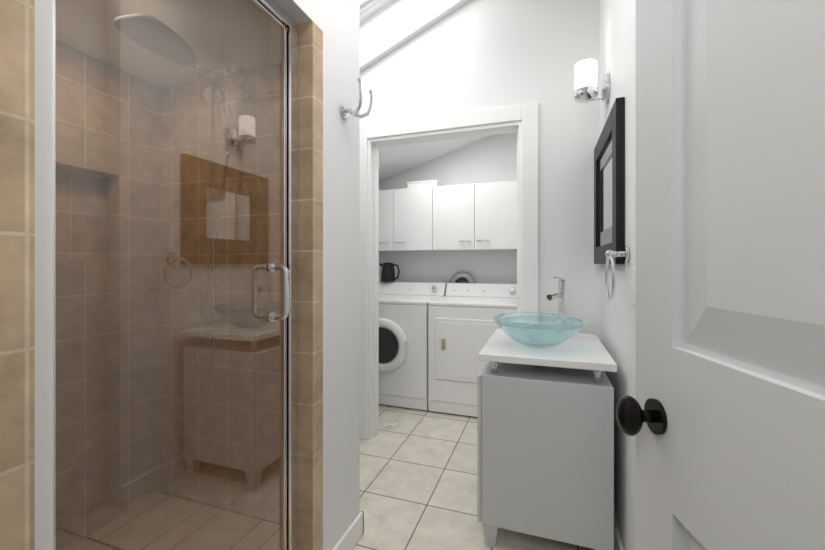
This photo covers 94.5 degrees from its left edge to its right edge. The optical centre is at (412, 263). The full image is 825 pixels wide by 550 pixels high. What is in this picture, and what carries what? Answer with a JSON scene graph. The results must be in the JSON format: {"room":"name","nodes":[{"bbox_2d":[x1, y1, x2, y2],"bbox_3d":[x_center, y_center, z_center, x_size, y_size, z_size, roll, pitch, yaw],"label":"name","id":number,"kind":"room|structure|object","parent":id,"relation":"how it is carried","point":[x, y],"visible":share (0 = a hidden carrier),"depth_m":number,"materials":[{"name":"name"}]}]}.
{"room":"bathroom","nodes":[
{"label":"bathroom","id":0,"kind":"room"},
{"bbox_2d":[0,0,359,549],"bbox_3d":[-0.544,-0.160,0.886,0.120,2.620,1.595,0,0,19],"label":"wall","id":1,"kind":"structure","parent":0,"point":[329,294],"depth_m":1.30,"materials":[{"name":"white paint"}]},
{"bbox_2d":[35,0,298,549],"bbox_3d":[-0.527,0.133,0.964,0.143,1.915,0.746,0,0,19],"label":"shower door frame","id":2,"kind":"object","parent":1,"relation":"attached to","point":[166,274],"visible":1,"depth_m":0.86,"materials":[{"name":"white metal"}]},
{"bbox_2d":[343,510,363,538],"bbox_3d":[-0.780,1.103,1.821,1.209,0.095,0.017,0,0,19],"label":"baseboard","id":3,"kind":"structure","parent":1,"relation":"attached to","point":[351,536],"depth_m":1.57,"materials":[{"name":"white paint"}]},
{"bbox_2d":[340,78,372,118],"bbox_3d":[-0.221,-0.628,1.470,0.105,0.121,0.117,0,0,19],"label":"robe hook","id":4,"kind":"object","parent":1,"relation":"attached to","point":[345,110],"visible":1,"depth_m":1.47,"materials":[{"name":"silver metal"}]},
{"bbox_2d":[360,0,469,71],"bbox_3d":[-0.451,-1.542,1.285,2.486,1.251,2.410,0,0,19],"label":"ceiling","id":5,"kind":"structure","parent":0,"point":[393,25],"depth_m":2.39,"materials":[{"name":"white paint"}]},
{"bbox_2d":[360,0,392,22],"bbox_3d":[-0.345,-1.645,2.055,1.176,0.536,0.835,0,0,19],"label":"skylight","id":6,"kind":"object","parent":5,"relation":"attached to","point":[368,8],"visible":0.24,"depth_m":2.39,"materials":[{"name":"white paint"}]},
{"bbox_2d":[379,135,490,181],"bbox_3d":[0.025,-1.098,3.173,1.840,0.698,1.230,0,0,19],"label":"ceiling","id":7,"kind":"structure","parent":0,"point":[396,160],"depth_m":3.53,"materials":[{"name":"white paint"}]},
{"bbox_2d":[379,132,516,283],"bbox_3d":[0.478,-0.350,3.730,2.330,3.000,0.120,0,0,19],"label":"wall","id":8,"kind":"structure","parent":0,"point":[491,158],"depth_m":3.64,"materials":[{"name":"white paint"}]},
{"bbox_2d":[379,186,434,251],"bbox_3d":[-0.128,-0.412,3.708,0.760,0.576,0.319,0,0,19],"label":"upper cabinet","id":9,"kind":"object","parent":8,"relation":"attached to","point":[406,215],"depth_m":3.51,"materials":[{"name":"white wood"}]},
{"bbox_2d":[435,181,516,250],"bbox_3d":[0.590,-0.412,3.458,0.760,0.576,0.319,0,0,19],"label":"upper cabinet","id":10,"kind":"object","parent":8,"relation":"attached to","point":[474,217],"depth_m":3.30,"materials":[{"name":"white wood"}]},
{"bbox_2d":[407,180,442,187],"bbox_3d":[0.121,-0.732,3.600,0.290,0.061,0.230,0,0,19],"label":"storage box","id":11,"kind":"object","parent":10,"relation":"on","point":[427,183],"visible":0.62,"depth_m":3.50,"materials":[{"name":"white plastic"}]},
{"bbox_2d":[353,404,593,549],"bbox_3d":[-0.142,1.188,1.188,3.050,0.084,5.350,0,0,19],"label":"floor","id":12,"kind":"structure","parent":0,"point":[418,479],"depth_m":1.95,"materials":[{"name":"beige tile"}]},
{"bbox_2d":[386,420,399,429],"bbox_3d":[-0.135,1.144,2.720,0.087,0.010,0.149,0,0,19],"label":"power cord","id":13,"kind":"object","parent":12,"relation":"on","point":[393,427],"visible":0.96,"depth_m":2.69,"materials":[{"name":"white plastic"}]},
{"bbox_2d":[379,282,446,409],"bbox_3d":[-0.108,0.662,3.371,0.689,0.975,0.744,0,0,19],"label":"washer","id":14,"kind":"object","parent":12,"relation":"on","point":[403,344],"visible":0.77,"depth_m":3.02,"materials":[{"name":"white metal"}]},
{"bbox_2d":[379,262,399,281],"bbox_3d":[-0.224,0.080,3.726,0.216,0.190,0.144,0,0,19],"label":"kettle","id":15,"kind":"object","parent":14,"relation":"on","point":[388,273],"visible":1,"depth_m":3.68,"materials":[{"name":"black plastic"}]},
{"bbox_2d":[428,283,516,416],"bbox_3d":[0.552,0.662,3.152,0.690,0.975,0.724,0,0,19],"label":"dryer","id":16,"kind":"object","parent":12,"relation":"on","point":[463,326],"visible":0.65,"depth_m":2.88,"materials":[{"name":"white metal"}]},
{"bbox_2d":[450,271,475,282],"bbox_3d":[0.475,0.208,3.615,0.248,0.284,0.080,0,0,19],"label":"hose","id":17,"kind":"object","parent":16,"relation":"attached to","point":[456,277],"visible":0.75,"depth_m":3.58,"materials":[{"name":"silver metal"}]},
{"bbox_2d":[477,329,616,549],"bbox_3d":[0.600,0.755,1.747,0.506,0.790,0.625,0,0,19],"label":"bathroom vanity","id":18,"kind":"object","parent":12,"relation":"on","point":[545,443],"visible":0.96,"depth_m":1.47,"materials":[{"name":"grey paint"}]},
{"bbox_2d":[492,312,586,348],"bbox_3d":[0.551,0.297,1.674,0.396,0.124,0.396,0,0,19],"label":"sink bowl","id":19,"kind":"object","parent":18,"relation":"on","point":[541,330],"visible":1,"depth_m":1.57,"materials":[{"name":"teal glass"}]},
{"bbox_2d":[547,276,565,313],"bbox_3d":[0.706,0.210,1.855,0.101,0.300,0.196,0,0,19],"label":"faucet","id":20,"kind":"object","parent":18,"relation":"on","point":[561,295],"visible":0.71,"depth_m":1.90,"materials":[{"name":"silver metal"}]},
{"bbox_2d":[360,0,598,338],"bbox_3d":[-0.020,-0.500,2.474,2.215,3.300,0.120,0,0,19],"label":"wall","id":21,"kind":"structure","parent":0,"point":[472,55],"depth_m":2.15,"materials":[{"name":"white paint"}]},
{"bbox_2d":[360,102,538,439],"bbox_3d":[0.188,0.120,2.402,1.155,2.060,0.156,0,0,19],"label":"door frame","id":22,"kind":"structure","parent":21,"relation":"attached to","point":[522,120],"depth_m":2.39,"materials":[{"name":"white paint"}]},
{"bbox_2d":[599,0,635,549],"bbox_3d":[0.726,-0.500,0.939,0.203,3.300,2.530,0,0,19],"label":"wall","id":23,"kind":"structure","parent":0,"point":[617,62],"depth_m":1.42,"materials":[{"name":"white paint"}]},
{"bbox_2d":[573,59,609,103],"bbox_3d":[0.834,-0.841,1.785,0.148,0.194,0.132,0,0,19],"label":"sconce","id":24,"kind":"object","parent":23,"relation":"attached to","point":[585,83],"visible":1,"depth_m":1.75,"materials":[{"name":"white glass"}]},
{"bbox_2d":[594,97,624,263],"bbox_3d":[0.870,-0.305,1.709,0.030,0.610,0.670,0,0,19],"label":"mirror","id":25,"kind":"object","parent":23,"relation":"attached to","point":[609,191],"visible":0.96,"depth_m":1.56,"materials":[{"name":"black"}]},
{"bbox_2d":[605,246,629,300],"bbox_3d":[0.720,0.034,1.343,0.074,0.192,0.167,0,0,19],"label":"towel ring","id":26,"kind":"object","parent":23,"relation":"attached to","point":[612,254],"visible":1,"depth_m":1.33,"materials":[{"name":"silver metal"}]},
{"bbox_2d":[614,516,623,549],"bbox_3d":[0.832,1.103,1.574,0.014,0.095,1.019,0,0,19],"label":"baseboard","id":27,"kind":"structure","parent":23,"relation":"attached to","point":[618,545],"depth_m":1.49,"materials":[{"name":"white paint"}]},
{"bbox_2d":[629,268,635,304],"bbox_3d":[0.721,0.072,1.253,0.012,0.115,0.070,0,0,19],"label":"switch plate","id":28,"kind":"object","parent":23,"relation":"attached to","point":[632,286],"visible":0.94,"depth_m":1.24,"materials":[{"name":"white plastic"}]},
{"bbox_2d":[616,0,824,549],"bbox_3d":[0.339,0.130,0.256,0.271,2.020,0.733,0,0,19],"label":"entry door","id":29,"kind":"structure","parent":23,"relation":"in","point":[721,416],"depth_m":0.43,"materials":[{"name":"grey paint"}]}
]}

